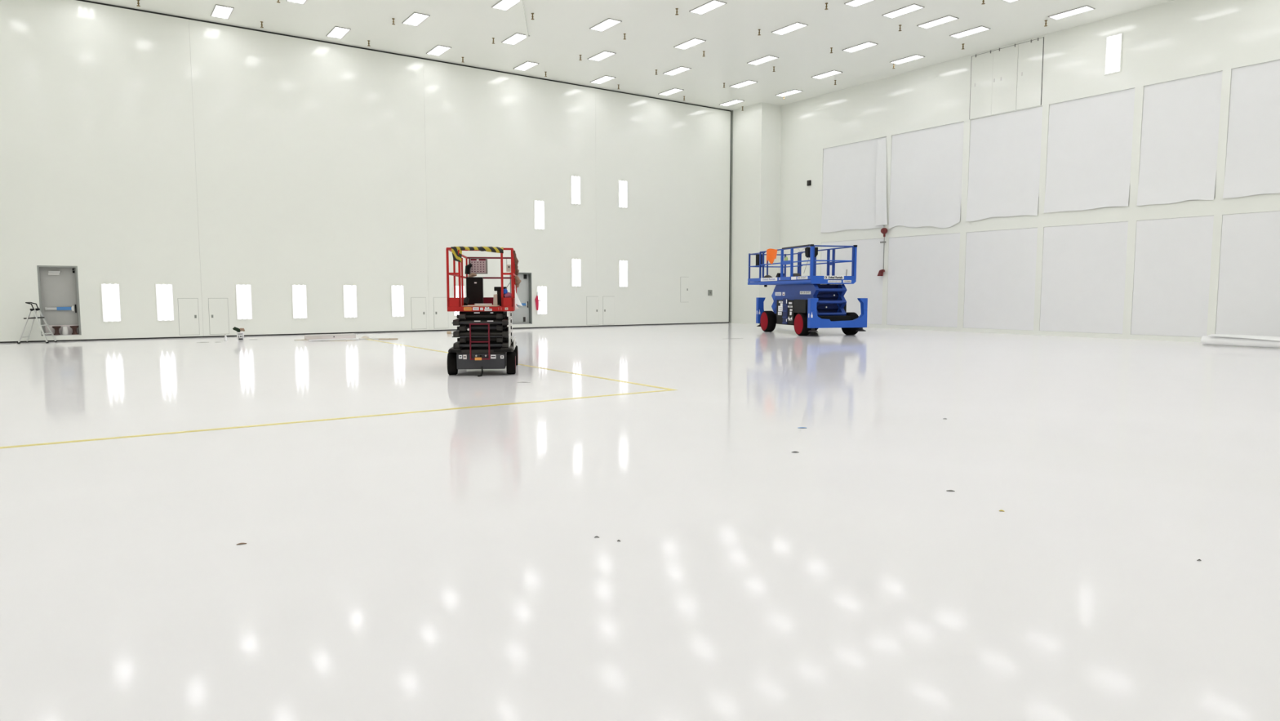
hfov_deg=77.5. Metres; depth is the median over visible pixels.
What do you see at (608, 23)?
recessed light
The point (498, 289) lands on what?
bin
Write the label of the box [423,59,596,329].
door
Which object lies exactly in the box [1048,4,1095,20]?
recessed light
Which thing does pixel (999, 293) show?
sheet
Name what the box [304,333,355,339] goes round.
carton
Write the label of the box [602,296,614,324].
access hatch
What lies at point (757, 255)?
box
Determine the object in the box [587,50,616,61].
recessed light
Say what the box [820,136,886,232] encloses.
sheet
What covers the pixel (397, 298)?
wall light
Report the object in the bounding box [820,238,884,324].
sheet
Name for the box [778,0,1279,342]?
wall
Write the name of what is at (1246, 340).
roll
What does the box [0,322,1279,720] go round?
floor
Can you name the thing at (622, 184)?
wall light
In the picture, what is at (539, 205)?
wall light
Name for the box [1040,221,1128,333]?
wall panel
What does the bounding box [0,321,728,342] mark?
trim
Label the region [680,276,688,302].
access hatch
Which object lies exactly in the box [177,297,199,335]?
access hatch
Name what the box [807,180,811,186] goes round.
wall speaker
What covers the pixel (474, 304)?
batten
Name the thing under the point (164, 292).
wall light
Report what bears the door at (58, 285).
attached to the door at (98, 166)
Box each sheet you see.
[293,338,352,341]
[462,305,499,306]
[514,284,522,306]
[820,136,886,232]
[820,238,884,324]
[886,232,959,327]
[888,121,964,229]
[963,227,1037,330]
[965,106,1042,221]
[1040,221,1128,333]
[1044,88,1134,213]
[1130,215,1213,337]
[1136,71,1222,205]
[1215,210,1279,336]
[1222,59,1279,198]
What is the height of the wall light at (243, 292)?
1.240 m
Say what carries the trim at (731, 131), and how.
attached to the wall
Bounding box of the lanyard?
[535,291,540,310]
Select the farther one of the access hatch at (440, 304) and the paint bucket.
the access hatch at (440, 304)
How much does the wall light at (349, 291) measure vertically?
1.240 m
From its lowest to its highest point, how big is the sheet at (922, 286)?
3.672 m
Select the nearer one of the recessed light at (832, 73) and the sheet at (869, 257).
the recessed light at (832, 73)
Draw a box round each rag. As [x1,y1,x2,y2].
[232,326,240,332]
[513,250,519,275]
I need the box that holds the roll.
[1200,333,1279,347]
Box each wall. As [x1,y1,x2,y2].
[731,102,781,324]
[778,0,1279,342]
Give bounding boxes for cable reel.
[877,227,887,275]
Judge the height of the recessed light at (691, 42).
0.028 m
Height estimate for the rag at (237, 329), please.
0.198 m
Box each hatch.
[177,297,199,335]
[208,297,229,334]
[410,297,426,328]
[433,297,448,328]
[586,296,598,324]
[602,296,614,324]
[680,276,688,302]
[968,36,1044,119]
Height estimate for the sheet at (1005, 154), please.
3.840 m
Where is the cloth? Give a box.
[467,272,476,276]
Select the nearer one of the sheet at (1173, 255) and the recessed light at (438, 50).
the sheet at (1173, 255)
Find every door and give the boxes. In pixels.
[0,0,203,341]
[36,265,81,335]
[188,19,429,336]
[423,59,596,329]
[510,272,532,324]
[595,88,730,325]
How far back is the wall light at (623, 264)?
36.51 m
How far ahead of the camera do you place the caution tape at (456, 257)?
14.44 m
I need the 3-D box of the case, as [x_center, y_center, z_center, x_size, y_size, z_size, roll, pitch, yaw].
[-3.674,-1.552,17.742,0.360,0.600,0.204,-1,5,-7]
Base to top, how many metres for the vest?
0.600 m
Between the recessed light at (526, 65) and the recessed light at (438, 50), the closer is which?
the recessed light at (438, 50)
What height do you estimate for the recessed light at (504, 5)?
0.028 m
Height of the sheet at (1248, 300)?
3.672 m
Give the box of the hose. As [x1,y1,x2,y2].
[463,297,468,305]
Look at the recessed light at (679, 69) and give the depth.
32.35 m
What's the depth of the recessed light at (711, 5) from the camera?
25.14 m
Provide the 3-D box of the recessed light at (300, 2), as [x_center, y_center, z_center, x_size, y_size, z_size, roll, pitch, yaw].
[-10.358,-11.070,24.243,0.520,0.028,1.240,-3,6,-34]
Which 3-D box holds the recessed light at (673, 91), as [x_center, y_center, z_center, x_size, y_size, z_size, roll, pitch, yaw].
[1.386,-12.046,35.779,0.520,0.028,1.240,-3,6,-34]
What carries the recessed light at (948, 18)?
in the ceiling
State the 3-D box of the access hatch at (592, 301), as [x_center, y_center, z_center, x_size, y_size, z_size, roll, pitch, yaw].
[-2.112,-2.230,35.719,0.626,1.276,0.028,-3,6,-34]
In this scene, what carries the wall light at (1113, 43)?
attached to the wall at (1173, 40)
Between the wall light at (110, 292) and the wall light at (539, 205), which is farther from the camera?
the wall light at (539, 205)
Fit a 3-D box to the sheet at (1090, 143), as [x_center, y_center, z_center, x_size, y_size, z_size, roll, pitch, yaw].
[15.114,-6.988,26.941,0.094,3.770,2.792,-3,6,-34]
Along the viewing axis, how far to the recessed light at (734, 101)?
37.75 m
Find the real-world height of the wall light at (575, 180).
1.240 m
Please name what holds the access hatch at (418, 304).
attached to the door at (310, 154)
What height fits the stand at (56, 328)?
0.270 m
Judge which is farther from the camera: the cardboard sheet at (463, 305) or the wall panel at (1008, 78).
the wall panel at (1008, 78)
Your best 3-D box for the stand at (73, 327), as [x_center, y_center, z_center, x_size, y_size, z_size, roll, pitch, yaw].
[-17.766,-0.953,25.055,0.230,0.270,0.230,-3,6,-34]
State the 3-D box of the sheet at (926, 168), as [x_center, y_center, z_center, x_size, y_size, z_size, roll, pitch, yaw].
[11.485,-7.306,32.186,0.094,4.022,3.362,-3,6,-34]
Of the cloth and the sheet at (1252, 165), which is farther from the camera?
the sheet at (1252, 165)
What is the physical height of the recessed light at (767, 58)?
0.028 m
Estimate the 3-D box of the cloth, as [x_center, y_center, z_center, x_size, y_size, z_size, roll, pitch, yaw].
[-3.765,-1.913,17.904,0.196,0.126,0.100,-1,5,-7]
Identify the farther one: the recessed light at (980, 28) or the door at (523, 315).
the door at (523, 315)
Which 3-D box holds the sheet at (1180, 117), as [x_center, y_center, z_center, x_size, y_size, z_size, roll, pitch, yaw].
[16.666,-6.789,24.703,0.094,3.788,2.152,-3,6,-34]
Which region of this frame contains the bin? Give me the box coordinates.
[493,286,506,306]
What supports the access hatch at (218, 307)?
attached to the door at (310, 154)
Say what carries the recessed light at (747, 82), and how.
in the ceiling
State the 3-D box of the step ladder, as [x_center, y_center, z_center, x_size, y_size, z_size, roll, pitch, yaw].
[-18.245,-1.149,24.094,0.800,1.226,0.615,-1,5,-15]
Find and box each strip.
[359,337,388,339]
[875,137,887,225]
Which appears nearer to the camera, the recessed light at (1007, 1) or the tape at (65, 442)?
the tape at (65, 442)
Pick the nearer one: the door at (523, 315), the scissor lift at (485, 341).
the scissor lift at (485, 341)
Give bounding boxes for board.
[44,324,78,334]
[470,257,487,273]
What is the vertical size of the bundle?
0.240 m
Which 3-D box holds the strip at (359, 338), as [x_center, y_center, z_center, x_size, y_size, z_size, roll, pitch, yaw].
[-8.652,-0.708,25.961,0.900,0.030,0.160,0,5,-5]
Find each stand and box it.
[52,325,61,334]
[70,325,78,334]
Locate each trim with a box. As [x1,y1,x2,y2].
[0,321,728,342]
[77,0,730,111]
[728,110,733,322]
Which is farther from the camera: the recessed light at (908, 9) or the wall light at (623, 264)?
the wall light at (623, 264)
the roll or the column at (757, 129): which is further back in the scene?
the column at (757, 129)
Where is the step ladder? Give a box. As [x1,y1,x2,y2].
[17,302,57,343]
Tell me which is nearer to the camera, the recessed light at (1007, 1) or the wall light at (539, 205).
the recessed light at (1007, 1)
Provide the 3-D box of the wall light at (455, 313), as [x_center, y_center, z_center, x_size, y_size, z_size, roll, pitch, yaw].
[-7.278,-2.408,32.120,0.520,1.240,0.028,-3,6,-34]
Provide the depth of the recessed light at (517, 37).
28.30 m
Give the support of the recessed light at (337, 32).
in the ceiling
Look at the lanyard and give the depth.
34.02 m
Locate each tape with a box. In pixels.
[0,389,677,448]
[369,339,672,389]
[450,246,503,262]
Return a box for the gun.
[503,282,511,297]
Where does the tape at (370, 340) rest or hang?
on the floor
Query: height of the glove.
0.254 m
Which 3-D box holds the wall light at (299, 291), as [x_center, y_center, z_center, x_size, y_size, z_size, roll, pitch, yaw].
[-12.247,-2.118,28.699,0.520,1.240,0.028,-3,6,-34]
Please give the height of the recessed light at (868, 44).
0.028 m
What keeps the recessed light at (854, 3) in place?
in the ceiling
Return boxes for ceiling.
[86,0,1173,110]
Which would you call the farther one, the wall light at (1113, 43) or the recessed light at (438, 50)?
the recessed light at (438, 50)
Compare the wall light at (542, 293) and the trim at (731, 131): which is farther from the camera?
the trim at (731, 131)
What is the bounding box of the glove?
[465,262,472,274]
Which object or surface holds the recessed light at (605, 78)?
in the ceiling
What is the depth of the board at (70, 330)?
24.96 m
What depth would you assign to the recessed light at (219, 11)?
25.58 m
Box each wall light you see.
[100,283,121,322]
[155,283,174,321]
[235,284,253,319]
[291,284,307,319]
[342,284,358,318]
[390,284,404,317]
[453,284,465,315]
[533,200,545,230]
[536,285,547,315]
[570,175,581,204]
[570,257,582,286]
[617,179,627,208]
[618,259,628,287]
[1103,32,1123,75]
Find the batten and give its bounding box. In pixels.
[474,303,492,305]
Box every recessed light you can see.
[210,4,234,19]
[285,0,306,4]
[325,26,351,39]
[401,12,430,26]
[426,44,451,56]
[491,0,519,10]
[501,32,529,44]
[513,61,538,71]
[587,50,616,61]
[589,17,622,31]
[590,75,616,84]
[658,88,684,95]
[662,66,691,75]
[673,37,706,49]
[688,0,726,14]
[719,98,744,106]
[729,80,757,88]
[746,54,778,65]
[771,22,808,35]
[774,88,803,97]
[811,70,842,79]
[841,40,878,53]
[844,0,874,7]
[881,3,924,18]
[889,53,924,64]
[916,14,959,28]
[949,25,991,38]
[1002,0,1018,3]
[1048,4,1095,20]
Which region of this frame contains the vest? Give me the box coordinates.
[766,248,777,263]
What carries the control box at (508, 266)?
hanging from the scissor lift at (485, 341)
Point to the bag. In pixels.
(64, 329)
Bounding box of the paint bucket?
[236,331,244,339]
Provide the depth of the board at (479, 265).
17.98 m
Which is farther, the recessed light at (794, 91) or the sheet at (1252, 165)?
the recessed light at (794, 91)
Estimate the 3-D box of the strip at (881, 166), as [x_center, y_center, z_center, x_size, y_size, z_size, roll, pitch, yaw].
[10.268,-7.568,33.808,0.101,3.620,0.630,-3,6,-34]
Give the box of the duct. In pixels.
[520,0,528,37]
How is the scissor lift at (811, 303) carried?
on the floor
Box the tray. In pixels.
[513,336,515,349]
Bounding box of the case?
[466,276,483,304]
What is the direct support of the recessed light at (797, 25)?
in the ceiling
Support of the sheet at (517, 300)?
hanging from the scissor lift at (485, 341)
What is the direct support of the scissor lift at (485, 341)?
on the floor
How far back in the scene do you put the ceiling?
27.72 m
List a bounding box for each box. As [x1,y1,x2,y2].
[506,264,511,271]
[707,289,712,295]
[755,253,762,265]
[797,247,817,271]
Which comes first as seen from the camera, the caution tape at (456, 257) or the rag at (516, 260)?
the caution tape at (456, 257)
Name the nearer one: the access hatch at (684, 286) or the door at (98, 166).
the door at (98, 166)
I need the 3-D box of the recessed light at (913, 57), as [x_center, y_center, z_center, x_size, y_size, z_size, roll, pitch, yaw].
[10.321,-11.626,30.812,0.520,0.028,1.240,-3,6,-34]
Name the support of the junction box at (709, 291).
attached to the door at (673, 157)
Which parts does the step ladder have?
leg, leg, hand rail, leg, leg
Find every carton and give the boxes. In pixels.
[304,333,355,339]
[493,293,497,305]
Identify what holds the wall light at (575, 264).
attached to the door at (497, 144)
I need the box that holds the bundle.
[514,275,521,287]
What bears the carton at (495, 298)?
on the cardboard sheet at (463, 305)
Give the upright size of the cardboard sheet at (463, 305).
0.012 m
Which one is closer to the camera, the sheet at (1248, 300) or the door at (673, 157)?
the sheet at (1248, 300)
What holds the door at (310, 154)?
in the wall
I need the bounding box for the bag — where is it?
[62,326,68,334]
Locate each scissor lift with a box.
[445,247,518,376]
[747,244,867,335]
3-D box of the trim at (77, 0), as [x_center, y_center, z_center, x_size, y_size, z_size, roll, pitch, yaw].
[-10.265,-11.503,29.491,35.620,0.050,0.280,-3,6,-34]
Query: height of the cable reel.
2.028 m
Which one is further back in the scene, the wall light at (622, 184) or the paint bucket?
the wall light at (622, 184)
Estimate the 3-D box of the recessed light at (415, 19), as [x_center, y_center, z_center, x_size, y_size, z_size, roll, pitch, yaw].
[-7.392,-11.243,26.284,0.520,0.028,1.240,-3,6,-34]

